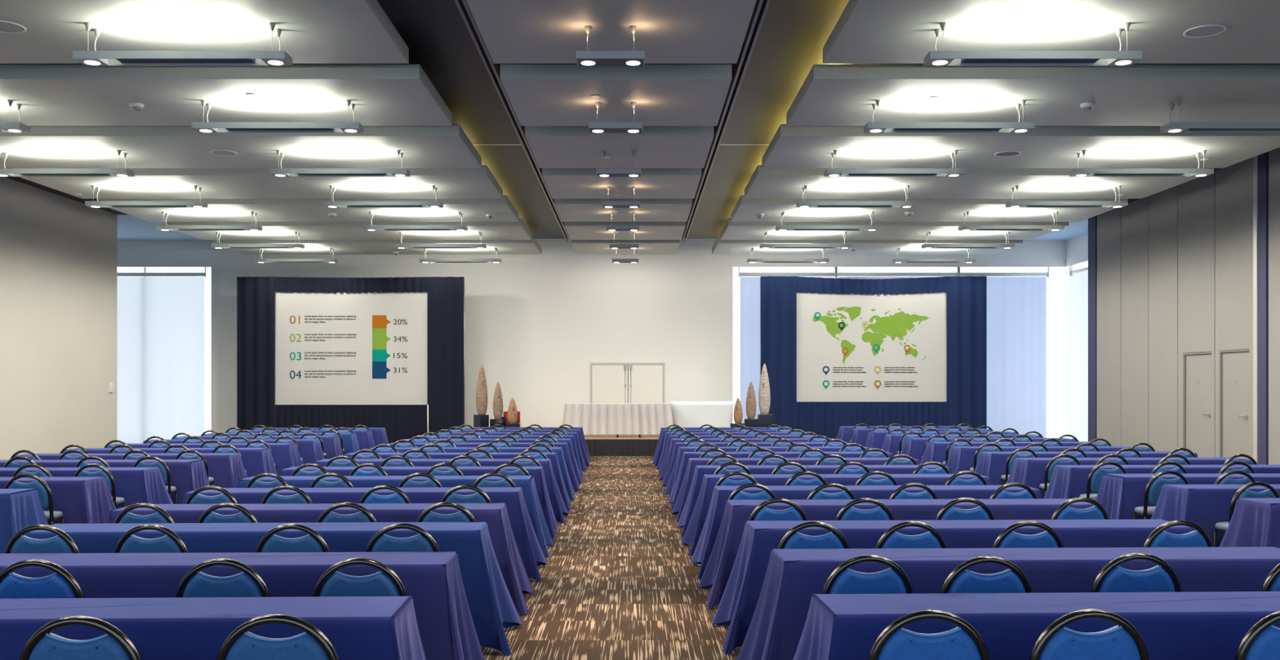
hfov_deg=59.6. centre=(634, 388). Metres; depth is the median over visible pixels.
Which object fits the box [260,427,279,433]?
chair
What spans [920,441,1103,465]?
tablecloth
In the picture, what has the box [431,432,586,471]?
tablecloth
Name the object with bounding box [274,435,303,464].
chair
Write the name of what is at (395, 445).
chair
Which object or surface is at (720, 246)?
ceiling panel
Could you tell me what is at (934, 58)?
pendant light
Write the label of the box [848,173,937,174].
tray
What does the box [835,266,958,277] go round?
roller blind
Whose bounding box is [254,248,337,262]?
pendant light
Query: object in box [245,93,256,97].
sprinkler
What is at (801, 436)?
chair
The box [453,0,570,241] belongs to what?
trim
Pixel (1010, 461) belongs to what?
chair
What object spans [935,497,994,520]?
chair
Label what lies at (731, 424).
pedestal
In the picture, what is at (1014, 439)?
chair
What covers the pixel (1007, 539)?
chair
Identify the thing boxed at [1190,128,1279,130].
light bar
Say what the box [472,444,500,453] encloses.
chair
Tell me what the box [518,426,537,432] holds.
chair
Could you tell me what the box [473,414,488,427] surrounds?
pedestal
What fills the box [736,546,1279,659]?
tablecloth
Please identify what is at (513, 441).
chair
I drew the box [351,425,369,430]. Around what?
chair
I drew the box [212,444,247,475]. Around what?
chair
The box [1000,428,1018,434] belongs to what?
chair
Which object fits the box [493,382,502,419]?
statue
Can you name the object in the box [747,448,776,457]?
chair
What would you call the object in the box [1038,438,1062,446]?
chair
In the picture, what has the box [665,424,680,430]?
chair
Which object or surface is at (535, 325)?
wall
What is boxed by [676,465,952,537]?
tablecloth
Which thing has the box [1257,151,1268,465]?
trim
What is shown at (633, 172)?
pendant light
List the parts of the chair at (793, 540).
backrest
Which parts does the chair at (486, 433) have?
backrest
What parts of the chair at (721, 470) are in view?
backrest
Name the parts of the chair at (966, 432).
backrest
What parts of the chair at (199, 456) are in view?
backrest, seat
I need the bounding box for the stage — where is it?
[583,434,659,456]
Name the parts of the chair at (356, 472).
backrest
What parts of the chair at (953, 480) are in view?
backrest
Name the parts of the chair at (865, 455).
backrest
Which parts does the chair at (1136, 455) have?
backrest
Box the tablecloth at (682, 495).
[671,457,919,522]
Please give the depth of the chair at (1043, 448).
16.35 m
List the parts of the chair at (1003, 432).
backrest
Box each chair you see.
[0,559,84,599]
[3,456,36,467]
[4,474,64,524]
[4,524,79,553]
[9,450,40,460]
[12,464,52,477]
[19,616,142,659]
[57,449,88,460]
[59,444,86,453]
[74,464,125,507]
[75,456,110,467]
[103,440,127,448]
[108,444,137,453]
[113,502,174,524]
[114,524,188,553]
[121,449,151,459]
[132,456,177,504]
[143,436,164,444]
[147,440,173,448]
[162,444,191,453]
[171,432,193,439]
[174,449,214,485]
[175,558,270,597]
[182,435,204,443]
[185,485,237,504]
[198,502,257,523]
[199,440,225,448]
[200,430,220,435]
[210,432,231,439]
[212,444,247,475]
[216,614,338,659]
[224,427,244,433]
[226,435,249,443]
[235,430,254,435]
[244,440,275,468]
[245,473,288,488]
[251,425,268,430]
[253,432,274,439]
[255,524,329,552]
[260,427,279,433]
[261,485,312,504]
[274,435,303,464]
[277,430,297,435]
[287,425,304,430]
[291,463,328,476]
[297,427,315,433]
[299,432,326,459]
[310,473,353,488]
[312,558,407,596]
[316,502,376,523]
[318,425,336,430]
[320,430,344,454]
[324,455,358,466]
[333,426,352,433]
[349,463,387,475]
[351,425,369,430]
[351,449,382,459]
[359,485,410,503]
[365,523,439,552]
[372,444,399,453]
[380,455,413,466]
[392,440,417,447]
[397,472,441,488]
[400,448,431,459]
[408,435,431,443]
[416,502,475,522]
[417,444,445,453]
[419,432,441,439]
[426,463,463,475]
[431,439,456,447]
[434,429,454,435]
[440,484,491,503]
[444,435,468,443]
[445,426,464,432]
[448,455,480,466]
[456,424,474,430]
[458,432,480,439]
[462,448,493,458]
[470,429,490,435]
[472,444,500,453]
[472,472,515,487]
[480,426,499,432]
[486,439,511,447]
[489,424,507,430]
[493,462,529,475]
[494,435,518,443]
[502,432,524,439]
[507,455,541,466]
[512,429,533,435]
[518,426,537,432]
[518,448,547,458]
[525,424,543,430]
[526,444,552,453]
[530,439,555,447]
[535,435,557,442]
[542,432,563,439]
[546,429,566,435]
[552,426,571,432]
[558,424,574,430]
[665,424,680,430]
[668,426,685,432]
[671,429,690,435]
[675,431,696,439]
[680,435,702,442]
[684,439,708,447]
[693,443,719,452]
[697,424,715,430]
[699,448,728,457]
[702,426,721,432]
[706,454,738,465]
[709,429,728,435]
[714,431,734,438]
[714,462,751,474]
[715,471,757,486]
[720,435,743,442]
[727,439,751,446]
[728,483,776,500]
[729,424,747,430]
[735,443,763,452]
[737,426,755,432]
[744,429,764,435]
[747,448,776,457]
[748,498,807,520]
[752,431,773,438]
[756,454,788,465]
[760,435,783,442]
[765,424,782,430]
[770,439,793,446]
[771,462,807,474]
[775,426,794,432]
[777,521,849,549]
[785,443,813,452]
[785,471,826,485]
[786,429,805,435]
[798,431,818,438]
[798,448,826,457]
[807,435,831,442]
[807,483,855,499]
[815,454,847,465]
[822,439,846,446]
[822,555,913,594]
[833,462,870,474]
[835,497,894,520]
[839,443,865,452]
[849,423,870,443]
[855,471,897,485]
[859,448,889,457]
[867,610,989,659]
[871,426,889,431]
[875,521,946,548]
[884,454,917,465]
[886,428,906,435]
[887,423,903,428]
[888,483,937,499]
[897,431,922,457]
[906,426,924,431]
[912,462,950,474]
[920,428,940,435]
[921,423,938,428]
[924,435,949,451]
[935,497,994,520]
[940,555,1032,593]
[942,431,963,438]
[942,438,973,466]
[944,426,962,431]
[945,471,987,485]
[955,423,972,428]
[962,428,982,434]
[968,435,991,442]
[969,443,1003,472]
[974,426,993,431]
[983,431,1005,438]
[989,483,1037,499]
[991,438,1017,446]
[992,520,1063,548]
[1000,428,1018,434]
[1000,448,1038,485]
[1011,435,1032,442]
[1021,431,1043,438]
[1021,443,1048,452]
[1029,608,1148,659]
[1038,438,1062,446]
[1039,454,1080,494]
[1051,497,1109,519]
[1057,435,1078,441]
[1059,448,1087,457]
[1072,443,1099,451]
[1080,462,1127,501]
[1086,438,1111,446]
[1090,553,1181,592]
[1095,454,1129,465]
[1112,448,1142,457]
[1128,443,1155,451]
[1133,471,1189,519]
[1142,520,1213,547]
[1150,462,1186,474]
[1157,454,1191,465]
[1168,448,1195,457]
[1213,471,1256,484]
[1213,482,1279,547]
[1218,462,1255,473]
[1223,453,1257,465]
[1234,610,1279,659]
[1261,564,1279,591]
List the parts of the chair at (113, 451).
backrest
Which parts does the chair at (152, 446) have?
backrest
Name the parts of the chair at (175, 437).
backrest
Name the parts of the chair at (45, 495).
backrest, seat, seat frame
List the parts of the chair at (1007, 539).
backrest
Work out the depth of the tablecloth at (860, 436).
24.23 m
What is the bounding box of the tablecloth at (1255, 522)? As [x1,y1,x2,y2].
[1218,497,1279,548]
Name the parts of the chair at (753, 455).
backrest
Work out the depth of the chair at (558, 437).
20.37 m
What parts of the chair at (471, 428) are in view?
backrest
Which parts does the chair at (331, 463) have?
backrest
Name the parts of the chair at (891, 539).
backrest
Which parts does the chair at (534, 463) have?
backrest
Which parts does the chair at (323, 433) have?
backrest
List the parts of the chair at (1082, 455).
backrest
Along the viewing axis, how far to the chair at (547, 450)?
16.13 m
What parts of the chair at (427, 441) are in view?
backrest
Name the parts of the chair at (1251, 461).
backrest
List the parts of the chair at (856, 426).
frame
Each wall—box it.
[0,177,117,460]
[117,240,1069,435]
[1065,233,1088,266]
[1097,147,1279,464]
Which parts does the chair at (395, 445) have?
backrest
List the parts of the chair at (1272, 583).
backrest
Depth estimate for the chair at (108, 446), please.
17.26 m
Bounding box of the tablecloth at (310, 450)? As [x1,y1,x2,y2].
[142,439,324,464]
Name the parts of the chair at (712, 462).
backrest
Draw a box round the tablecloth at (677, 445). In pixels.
[662,442,853,486]
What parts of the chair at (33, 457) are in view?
backrest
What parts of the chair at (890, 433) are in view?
backrest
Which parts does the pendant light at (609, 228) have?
plate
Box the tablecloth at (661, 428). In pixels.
[653,427,789,459]
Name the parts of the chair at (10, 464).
backrest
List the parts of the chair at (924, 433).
backrest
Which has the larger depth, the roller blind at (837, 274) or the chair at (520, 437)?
the roller blind at (837, 274)
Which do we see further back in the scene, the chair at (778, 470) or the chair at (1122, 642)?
the chair at (778, 470)
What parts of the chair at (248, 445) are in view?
backrest, frame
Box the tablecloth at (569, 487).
[366,447,575,500]
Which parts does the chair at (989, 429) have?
backrest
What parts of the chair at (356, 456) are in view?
backrest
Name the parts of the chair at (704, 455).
backrest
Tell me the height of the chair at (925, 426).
0.847 m
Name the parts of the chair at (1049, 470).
seat, backrest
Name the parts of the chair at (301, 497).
backrest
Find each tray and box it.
[20,173,109,174]
[111,205,186,206]
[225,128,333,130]
[297,173,385,174]
[347,205,422,206]
[817,205,892,206]
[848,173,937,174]
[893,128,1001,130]
[1026,205,1102,206]
[1093,173,1183,174]
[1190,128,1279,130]
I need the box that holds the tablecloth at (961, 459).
[945,446,1147,474]
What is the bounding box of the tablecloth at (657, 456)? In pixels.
[652,430,799,466]
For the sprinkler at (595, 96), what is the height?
0.016 m
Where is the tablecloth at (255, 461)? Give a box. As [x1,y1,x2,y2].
[69,448,277,478]
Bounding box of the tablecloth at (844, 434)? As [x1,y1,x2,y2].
[836,426,962,443]
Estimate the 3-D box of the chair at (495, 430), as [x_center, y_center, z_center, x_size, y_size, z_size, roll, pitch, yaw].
[-3.012,1.228,23.380,0.467,0.847,0.349,0,0,-2]
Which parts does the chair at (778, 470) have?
backrest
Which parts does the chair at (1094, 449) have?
backrest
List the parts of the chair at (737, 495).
backrest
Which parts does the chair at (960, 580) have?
backrest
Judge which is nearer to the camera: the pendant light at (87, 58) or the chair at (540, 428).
the pendant light at (87, 58)
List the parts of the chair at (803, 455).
backrest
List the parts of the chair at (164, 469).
backrest, frame, seat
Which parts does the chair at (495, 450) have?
backrest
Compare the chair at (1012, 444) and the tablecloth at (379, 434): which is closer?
the chair at (1012, 444)
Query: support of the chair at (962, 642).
on the floor
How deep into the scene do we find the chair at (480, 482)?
10.62 m
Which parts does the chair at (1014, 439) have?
backrest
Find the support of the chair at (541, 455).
on the floor
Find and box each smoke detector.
[128,102,144,111]
[328,213,337,218]
[392,251,399,255]
[485,213,493,218]
[755,213,764,218]
[849,247,856,251]
[904,211,913,217]
[1080,102,1095,111]
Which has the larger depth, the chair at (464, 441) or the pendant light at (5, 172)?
the chair at (464, 441)
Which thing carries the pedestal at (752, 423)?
on the floor
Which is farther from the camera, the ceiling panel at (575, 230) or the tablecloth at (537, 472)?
the ceiling panel at (575, 230)
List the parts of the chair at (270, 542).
backrest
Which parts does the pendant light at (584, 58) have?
plate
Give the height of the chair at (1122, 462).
0.847 m
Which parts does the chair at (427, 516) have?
backrest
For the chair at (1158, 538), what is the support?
on the floor
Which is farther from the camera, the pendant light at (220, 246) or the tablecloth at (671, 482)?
the pendant light at (220, 246)
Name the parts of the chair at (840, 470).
backrest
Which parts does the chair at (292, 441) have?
backrest, frame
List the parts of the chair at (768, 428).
backrest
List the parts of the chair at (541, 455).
backrest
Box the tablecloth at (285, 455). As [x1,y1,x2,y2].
[112,443,302,476]
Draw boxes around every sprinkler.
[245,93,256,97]
[590,94,599,98]
[928,96,938,99]
[1200,158,1208,161]
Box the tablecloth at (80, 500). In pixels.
[0,476,115,524]
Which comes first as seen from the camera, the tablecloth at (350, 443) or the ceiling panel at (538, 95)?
the ceiling panel at (538, 95)
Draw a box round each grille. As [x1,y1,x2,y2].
[211,151,235,155]
[995,151,1019,155]
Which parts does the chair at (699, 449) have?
backrest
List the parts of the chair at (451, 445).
backrest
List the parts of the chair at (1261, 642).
backrest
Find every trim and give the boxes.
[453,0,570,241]
[472,144,768,145]
[681,0,770,241]
[1088,215,1097,442]
[1253,155,1257,464]
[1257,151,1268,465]
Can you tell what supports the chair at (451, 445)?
on the floor
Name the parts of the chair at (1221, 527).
leg, seat frame, seat, frame, backrest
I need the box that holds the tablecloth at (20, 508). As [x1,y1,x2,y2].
[0,488,48,553]
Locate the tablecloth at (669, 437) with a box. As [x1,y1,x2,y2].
[658,435,822,474]
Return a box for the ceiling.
[0,0,1279,240]
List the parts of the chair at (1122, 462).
backrest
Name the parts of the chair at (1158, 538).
backrest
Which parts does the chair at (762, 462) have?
backrest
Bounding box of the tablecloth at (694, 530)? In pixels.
[680,474,991,555]
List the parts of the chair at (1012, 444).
backrest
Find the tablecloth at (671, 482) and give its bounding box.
[663,446,871,494]
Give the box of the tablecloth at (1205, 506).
[1151,484,1279,547]
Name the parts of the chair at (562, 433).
backrest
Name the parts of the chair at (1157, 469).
backrest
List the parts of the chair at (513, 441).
backrest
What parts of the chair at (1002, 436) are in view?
backrest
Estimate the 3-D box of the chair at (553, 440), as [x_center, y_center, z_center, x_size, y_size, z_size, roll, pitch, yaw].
[-1.509,1.228,19.111,0.467,0.847,0.349,0,0,-3]
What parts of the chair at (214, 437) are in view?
backrest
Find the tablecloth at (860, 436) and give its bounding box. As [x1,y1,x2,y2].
[850,428,985,447]
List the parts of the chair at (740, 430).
backrest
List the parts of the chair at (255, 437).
backrest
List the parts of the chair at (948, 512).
backrest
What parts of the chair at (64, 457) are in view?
backrest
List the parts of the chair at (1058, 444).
backrest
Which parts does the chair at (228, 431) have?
backrest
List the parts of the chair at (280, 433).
backrest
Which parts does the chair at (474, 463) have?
backrest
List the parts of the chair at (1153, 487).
seat frame, seat, backrest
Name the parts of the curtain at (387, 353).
support leg, frame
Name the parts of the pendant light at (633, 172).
plate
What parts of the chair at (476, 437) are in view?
backrest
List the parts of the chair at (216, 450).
backrest, frame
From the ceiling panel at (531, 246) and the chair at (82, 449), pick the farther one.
the ceiling panel at (531, 246)
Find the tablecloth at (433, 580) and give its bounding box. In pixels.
[0,551,484,659]
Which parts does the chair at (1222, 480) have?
backrest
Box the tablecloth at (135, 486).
[0,467,173,509]
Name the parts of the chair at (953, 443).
backrest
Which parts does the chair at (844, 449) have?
backrest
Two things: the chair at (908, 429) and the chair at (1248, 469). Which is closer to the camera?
the chair at (1248, 469)
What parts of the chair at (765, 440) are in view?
backrest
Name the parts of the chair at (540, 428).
backrest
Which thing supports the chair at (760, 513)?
on the floor
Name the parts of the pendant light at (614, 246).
plate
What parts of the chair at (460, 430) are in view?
backrest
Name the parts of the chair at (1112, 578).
backrest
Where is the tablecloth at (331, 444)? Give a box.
[177,435,343,459]
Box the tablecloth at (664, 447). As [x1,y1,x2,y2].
[656,432,809,471]
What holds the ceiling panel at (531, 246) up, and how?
hanging from the ceiling
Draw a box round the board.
[503,411,519,423]
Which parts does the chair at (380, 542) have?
backrest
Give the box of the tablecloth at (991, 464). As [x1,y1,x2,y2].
[974,451,1197,485]
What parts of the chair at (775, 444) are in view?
backrest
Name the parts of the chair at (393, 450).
backrest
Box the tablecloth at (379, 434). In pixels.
[251,427,388,447]
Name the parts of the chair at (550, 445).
backrest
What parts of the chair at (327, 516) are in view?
backrest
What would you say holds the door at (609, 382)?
in the wall at (535, 325)
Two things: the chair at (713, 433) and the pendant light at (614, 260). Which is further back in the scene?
the pendant light at (614, 260)
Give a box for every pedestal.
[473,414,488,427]
[489,418,506,427]
[506,422,521,427]
[729,422,743,427]
[742,418,757,427]
[756,413,773,427]
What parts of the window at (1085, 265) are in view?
frame, pane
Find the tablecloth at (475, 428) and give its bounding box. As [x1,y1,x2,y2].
[454,427,591,462]
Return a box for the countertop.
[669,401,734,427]
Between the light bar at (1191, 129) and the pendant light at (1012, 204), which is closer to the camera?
the light bar at (1191, 129)
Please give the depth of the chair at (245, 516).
7.83 m
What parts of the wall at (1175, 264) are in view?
panel, panel, panel, panel, panel, panel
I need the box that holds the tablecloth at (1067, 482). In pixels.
[1044,464,1279,498]
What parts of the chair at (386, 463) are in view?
backrest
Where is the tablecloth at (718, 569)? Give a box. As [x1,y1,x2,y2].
[697,498,1102,609]
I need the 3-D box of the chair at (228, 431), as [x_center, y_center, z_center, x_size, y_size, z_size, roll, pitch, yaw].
[-8.172,1.228,22.967,0.467,0.847,0.349,0,0,-2]
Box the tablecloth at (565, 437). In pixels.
[418,435,582,476]
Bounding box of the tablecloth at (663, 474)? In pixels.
[659,438,836,484]
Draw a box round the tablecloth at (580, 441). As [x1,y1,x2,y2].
[444,430,590,466]
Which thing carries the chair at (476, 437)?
on the floor
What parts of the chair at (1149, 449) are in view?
backrest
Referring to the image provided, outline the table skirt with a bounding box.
[562,403,672,435]
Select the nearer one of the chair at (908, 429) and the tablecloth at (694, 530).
the tablecloth at (694, 530)
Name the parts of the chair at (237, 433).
backrest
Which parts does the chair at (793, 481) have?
backrest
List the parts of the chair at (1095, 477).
seat, backrest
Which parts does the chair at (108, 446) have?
backrest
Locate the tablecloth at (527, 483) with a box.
[236,475,553,557]
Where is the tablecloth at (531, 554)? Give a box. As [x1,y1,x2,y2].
[182,487,547,582]
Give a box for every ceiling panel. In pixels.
[0,0,408,63]
[0,63,452,125]
[0,124,481,168]
[13,165,502,199]
[97,195,519,222]
[161,217,531,239]
[211,236,541,254]
[466,0,756,63]
[500,63,732,125]
[524,125,714,168]
[542,168,701,199]
[554,199,692,222]
[564,222,685,239]
[571,240,679,254]
[711,236,1022,254]
[720,217,1069,239]
[730,195,1127,222]
[744,165,1204,199]
[761,124,1279,168]
[786,63,1279,125]
[822,0,1279,63]
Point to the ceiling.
(130, 228)
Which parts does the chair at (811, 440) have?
backrest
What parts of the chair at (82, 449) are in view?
backrest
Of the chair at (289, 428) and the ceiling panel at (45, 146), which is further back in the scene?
the chair at (289, 428)
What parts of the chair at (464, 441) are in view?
backrest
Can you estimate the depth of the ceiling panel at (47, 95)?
13.09 m
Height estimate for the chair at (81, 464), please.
0.847 m
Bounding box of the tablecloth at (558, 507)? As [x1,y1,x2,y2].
[315,458,568,523]
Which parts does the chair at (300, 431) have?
backrest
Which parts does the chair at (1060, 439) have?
backrest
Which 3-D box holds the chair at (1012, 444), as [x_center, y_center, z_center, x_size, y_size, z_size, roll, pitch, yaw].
[5.891,1.228,17.953,0.467,0.847,0.349,0,0,1]
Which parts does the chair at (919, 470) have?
backrest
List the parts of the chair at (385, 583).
backrest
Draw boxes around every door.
[589,362,664,403]
[1183,351,1211,457]
[1219,349,1249,459]
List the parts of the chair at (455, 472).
backrest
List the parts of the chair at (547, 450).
backrest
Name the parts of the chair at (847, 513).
backrest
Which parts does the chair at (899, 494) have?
backrest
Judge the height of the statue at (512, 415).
0.599 m
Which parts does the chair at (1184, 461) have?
backrest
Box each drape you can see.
[236,276,275,430]
[275,404,426,444]
[427,276,463,435]
[760,276,796,430]
[796,401,946,439]
[946,276,986,429]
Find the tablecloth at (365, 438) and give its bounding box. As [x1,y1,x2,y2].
[231,430,374,453]
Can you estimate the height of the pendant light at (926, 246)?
0.349 m
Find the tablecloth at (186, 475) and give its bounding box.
[0,459,209,504]
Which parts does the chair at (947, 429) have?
backrest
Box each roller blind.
[117,266,207,444]
[737,266,835,422]
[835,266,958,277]
[958,266,1048,438]
[1069,265,1088,441]
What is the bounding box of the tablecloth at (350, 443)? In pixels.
[206,432,359,454]
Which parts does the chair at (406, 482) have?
backrest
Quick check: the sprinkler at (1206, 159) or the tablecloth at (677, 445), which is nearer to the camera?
the sprinkler at (1206, 159)
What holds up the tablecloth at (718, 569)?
on the floor
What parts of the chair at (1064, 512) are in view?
backrest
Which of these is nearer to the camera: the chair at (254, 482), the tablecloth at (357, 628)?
the tablecloth at (357, 628)
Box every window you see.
[117,267,211,434]
[733,267,1062,438]
[1070,262,1088,439]
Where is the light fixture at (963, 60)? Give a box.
[961,58,1099,63]
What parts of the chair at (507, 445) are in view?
backrest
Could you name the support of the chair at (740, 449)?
on the floor
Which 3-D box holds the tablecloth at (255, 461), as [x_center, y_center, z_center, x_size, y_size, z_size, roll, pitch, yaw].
[-6.883,1.272,16.526,3.296,0.744,0.896,0,0,-2]
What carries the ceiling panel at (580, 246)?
hanging from the ceiling
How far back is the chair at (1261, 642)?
4.08 m
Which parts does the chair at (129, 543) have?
backrest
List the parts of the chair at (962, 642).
backrest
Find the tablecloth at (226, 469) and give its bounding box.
[17,453,247,488]
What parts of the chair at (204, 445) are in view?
backrest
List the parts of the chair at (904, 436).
backrest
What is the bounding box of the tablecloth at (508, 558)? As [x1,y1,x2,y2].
[106,502,533,615]
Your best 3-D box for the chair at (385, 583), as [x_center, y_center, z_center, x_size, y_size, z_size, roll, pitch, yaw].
[-1.310,1.228,5.448,0.467,0.847,0.349,0,0,-3]
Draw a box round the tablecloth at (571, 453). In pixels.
[404,439,582,484]
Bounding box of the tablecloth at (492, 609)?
[23,521,522,656]
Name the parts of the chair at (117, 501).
backrest, seat, seat frame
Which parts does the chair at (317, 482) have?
backrest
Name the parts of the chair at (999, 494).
backrest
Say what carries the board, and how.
on the floor
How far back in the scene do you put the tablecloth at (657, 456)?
23.65 m
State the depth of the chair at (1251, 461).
13.61 m
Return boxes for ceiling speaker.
[0,20,26,33]
[209,150,237,155]
[994,151,1021,156]
[1182,24,1226,37]
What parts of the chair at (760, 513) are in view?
backrest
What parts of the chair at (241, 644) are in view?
backrest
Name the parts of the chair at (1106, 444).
backrest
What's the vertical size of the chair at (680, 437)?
0.847 m
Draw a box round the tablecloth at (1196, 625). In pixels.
[792,591,1279,659]
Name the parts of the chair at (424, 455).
backrest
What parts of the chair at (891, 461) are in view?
backrest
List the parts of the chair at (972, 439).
backrest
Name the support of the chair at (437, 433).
on the floor
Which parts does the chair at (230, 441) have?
backrest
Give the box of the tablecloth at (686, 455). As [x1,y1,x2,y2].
[667,451,893,510]
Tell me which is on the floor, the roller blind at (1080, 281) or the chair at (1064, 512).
the chair at (1064, 512)
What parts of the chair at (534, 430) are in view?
backrest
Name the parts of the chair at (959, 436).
backrest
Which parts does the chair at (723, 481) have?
backrest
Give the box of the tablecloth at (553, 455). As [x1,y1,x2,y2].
[342,452,571,511]
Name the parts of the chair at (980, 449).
backrest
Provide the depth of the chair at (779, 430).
23.25 m
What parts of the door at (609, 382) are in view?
bolt rod, bolt rod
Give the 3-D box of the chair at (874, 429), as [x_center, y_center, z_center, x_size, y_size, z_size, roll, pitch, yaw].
[5.245,1.228,23.959,0.467,0.847,0.349,0,0,0]
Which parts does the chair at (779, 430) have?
backrest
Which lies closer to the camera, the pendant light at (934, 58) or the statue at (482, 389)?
the pendant light at (934, 58)
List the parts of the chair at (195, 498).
backrest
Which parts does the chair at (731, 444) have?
backrest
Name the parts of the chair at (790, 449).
backrest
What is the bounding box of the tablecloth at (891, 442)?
[881,434,1036,457]
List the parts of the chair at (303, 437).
frame, backrest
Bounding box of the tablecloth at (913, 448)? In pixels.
[899,438,1069,463]
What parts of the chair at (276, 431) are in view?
backrest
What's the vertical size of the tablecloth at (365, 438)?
0.744 m
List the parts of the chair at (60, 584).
backrest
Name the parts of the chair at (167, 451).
backrest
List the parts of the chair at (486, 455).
backrest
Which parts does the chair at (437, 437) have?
backrest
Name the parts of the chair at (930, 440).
backrest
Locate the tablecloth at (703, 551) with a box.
[689,485,1042,579]
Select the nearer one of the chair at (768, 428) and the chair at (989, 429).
the chair at (989, 429)
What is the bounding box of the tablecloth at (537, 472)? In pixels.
[280,466,558,537]
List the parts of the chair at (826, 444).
backrest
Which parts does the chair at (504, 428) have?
backrest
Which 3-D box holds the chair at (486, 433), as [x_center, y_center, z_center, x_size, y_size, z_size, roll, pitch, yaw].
[-3.008,1.228,21.930,0.467,0.847,0.349,0,0,0]
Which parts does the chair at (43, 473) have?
backrest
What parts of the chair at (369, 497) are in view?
backrest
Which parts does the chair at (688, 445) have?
backrest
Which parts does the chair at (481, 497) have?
backrest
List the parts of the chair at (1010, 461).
seat, backrest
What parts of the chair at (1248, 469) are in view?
backrest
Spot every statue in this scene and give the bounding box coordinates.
[475,364,487,415]
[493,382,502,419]
[506,398,517,423]
[733,397,742,423]
[746,382,755,418]
[758,364,770,414]
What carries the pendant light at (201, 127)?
hanging from the ceiling panel at (47, 95)
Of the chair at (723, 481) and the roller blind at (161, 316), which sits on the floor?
the chair at (723, 481)
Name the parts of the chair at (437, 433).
backrest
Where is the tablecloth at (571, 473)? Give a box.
[386,442,580,491]
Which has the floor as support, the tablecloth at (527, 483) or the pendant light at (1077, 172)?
the tablecloth at (527, 483)
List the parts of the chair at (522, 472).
backrest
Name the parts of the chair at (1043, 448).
backrest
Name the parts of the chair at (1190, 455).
backrest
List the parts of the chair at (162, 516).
backrest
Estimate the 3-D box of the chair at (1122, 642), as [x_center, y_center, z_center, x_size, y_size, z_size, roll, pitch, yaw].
[1.653,1.228,4.221,0.467,0.847,0.349,0,0,-3]
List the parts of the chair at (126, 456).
backrest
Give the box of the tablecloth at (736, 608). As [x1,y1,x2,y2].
[711,519,1195,655]
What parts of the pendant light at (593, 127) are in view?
plate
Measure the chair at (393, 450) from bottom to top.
0.847 m
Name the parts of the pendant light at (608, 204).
plate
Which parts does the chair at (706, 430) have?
backrest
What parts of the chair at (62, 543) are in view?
backrest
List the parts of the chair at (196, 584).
backrest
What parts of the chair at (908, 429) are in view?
backrest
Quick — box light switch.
[108,382,113,392]
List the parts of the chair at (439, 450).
backrest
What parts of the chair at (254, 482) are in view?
backrest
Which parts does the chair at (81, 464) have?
backrest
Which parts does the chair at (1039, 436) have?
backrest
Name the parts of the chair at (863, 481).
backrest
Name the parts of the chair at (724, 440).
backrest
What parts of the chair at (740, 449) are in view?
backrest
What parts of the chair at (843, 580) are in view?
backrest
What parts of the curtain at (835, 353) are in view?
frame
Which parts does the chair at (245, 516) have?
backrest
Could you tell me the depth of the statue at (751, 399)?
26.45 m
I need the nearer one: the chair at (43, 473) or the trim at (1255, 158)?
the chair at (43, 473)
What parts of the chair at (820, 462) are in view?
backrest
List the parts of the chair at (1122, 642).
backrest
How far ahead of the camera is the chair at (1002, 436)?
20.77 m
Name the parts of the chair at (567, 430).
backrest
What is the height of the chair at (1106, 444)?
0.847 m
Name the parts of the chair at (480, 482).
backrest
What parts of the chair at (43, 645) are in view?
backrest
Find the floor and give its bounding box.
[480,456,741,659]
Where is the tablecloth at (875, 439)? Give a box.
[865,431,1011,451]
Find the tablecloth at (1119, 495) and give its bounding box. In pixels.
[1095,473,1279,519]
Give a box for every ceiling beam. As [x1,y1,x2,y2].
[311,0,564,239]
[687,0,915,239]
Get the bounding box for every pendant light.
[0,99,30,133]
[0,150,134,177]
[72,22,293,66]
[84,185,208,208]
[155,211,262,231]
[191,99,364,133]
[210,231,304,248]
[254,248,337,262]
[268,150,410,177]
[323,185,443,208]
[363,211,467,231]
[394,231,486,248]
[419,248,502,262]
[576,25,644,66]
[588,102,642,133]
[596,151,641,177]
[602,186,639,208]
[606,212,639,231]
[609,232,639,248]
[612,248,638,262]
[746,248,829,262]
[760,231,851,248]
[775,211,879,231]
[795,185,915,208]
[824,150,964,177]
[863,99,1035,133]
[892,248,975,262]
[921,231,1014,248]
[923,22,1142,66]
[958,211,1063,231]
[1005,185,1128,208]
[1069,150,1213,177]
[1160,99,1279,133]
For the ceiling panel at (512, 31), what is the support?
hanging from the ceiling
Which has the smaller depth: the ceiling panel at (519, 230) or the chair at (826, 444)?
the chair at (826, 444)
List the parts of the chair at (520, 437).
backrest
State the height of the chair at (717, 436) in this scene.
0.847 m
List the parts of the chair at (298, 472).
backrest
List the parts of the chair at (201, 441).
backrest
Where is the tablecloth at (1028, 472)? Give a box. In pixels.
[1006,457,1248,498]
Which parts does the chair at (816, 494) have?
backrest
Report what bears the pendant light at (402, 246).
hanging from the ceiling panel at (519, 230)
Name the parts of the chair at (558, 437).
backrest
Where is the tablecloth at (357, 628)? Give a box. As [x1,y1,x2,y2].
[0,595,426,659]
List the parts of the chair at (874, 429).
backrest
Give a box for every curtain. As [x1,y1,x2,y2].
[236,276,464,444]
[760,276,986,439]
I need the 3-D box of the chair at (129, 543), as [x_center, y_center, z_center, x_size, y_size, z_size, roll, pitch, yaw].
[-2.864,1.228,6.758,0.467,0.847,0.349,0,0,1]
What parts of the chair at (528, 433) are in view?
backrest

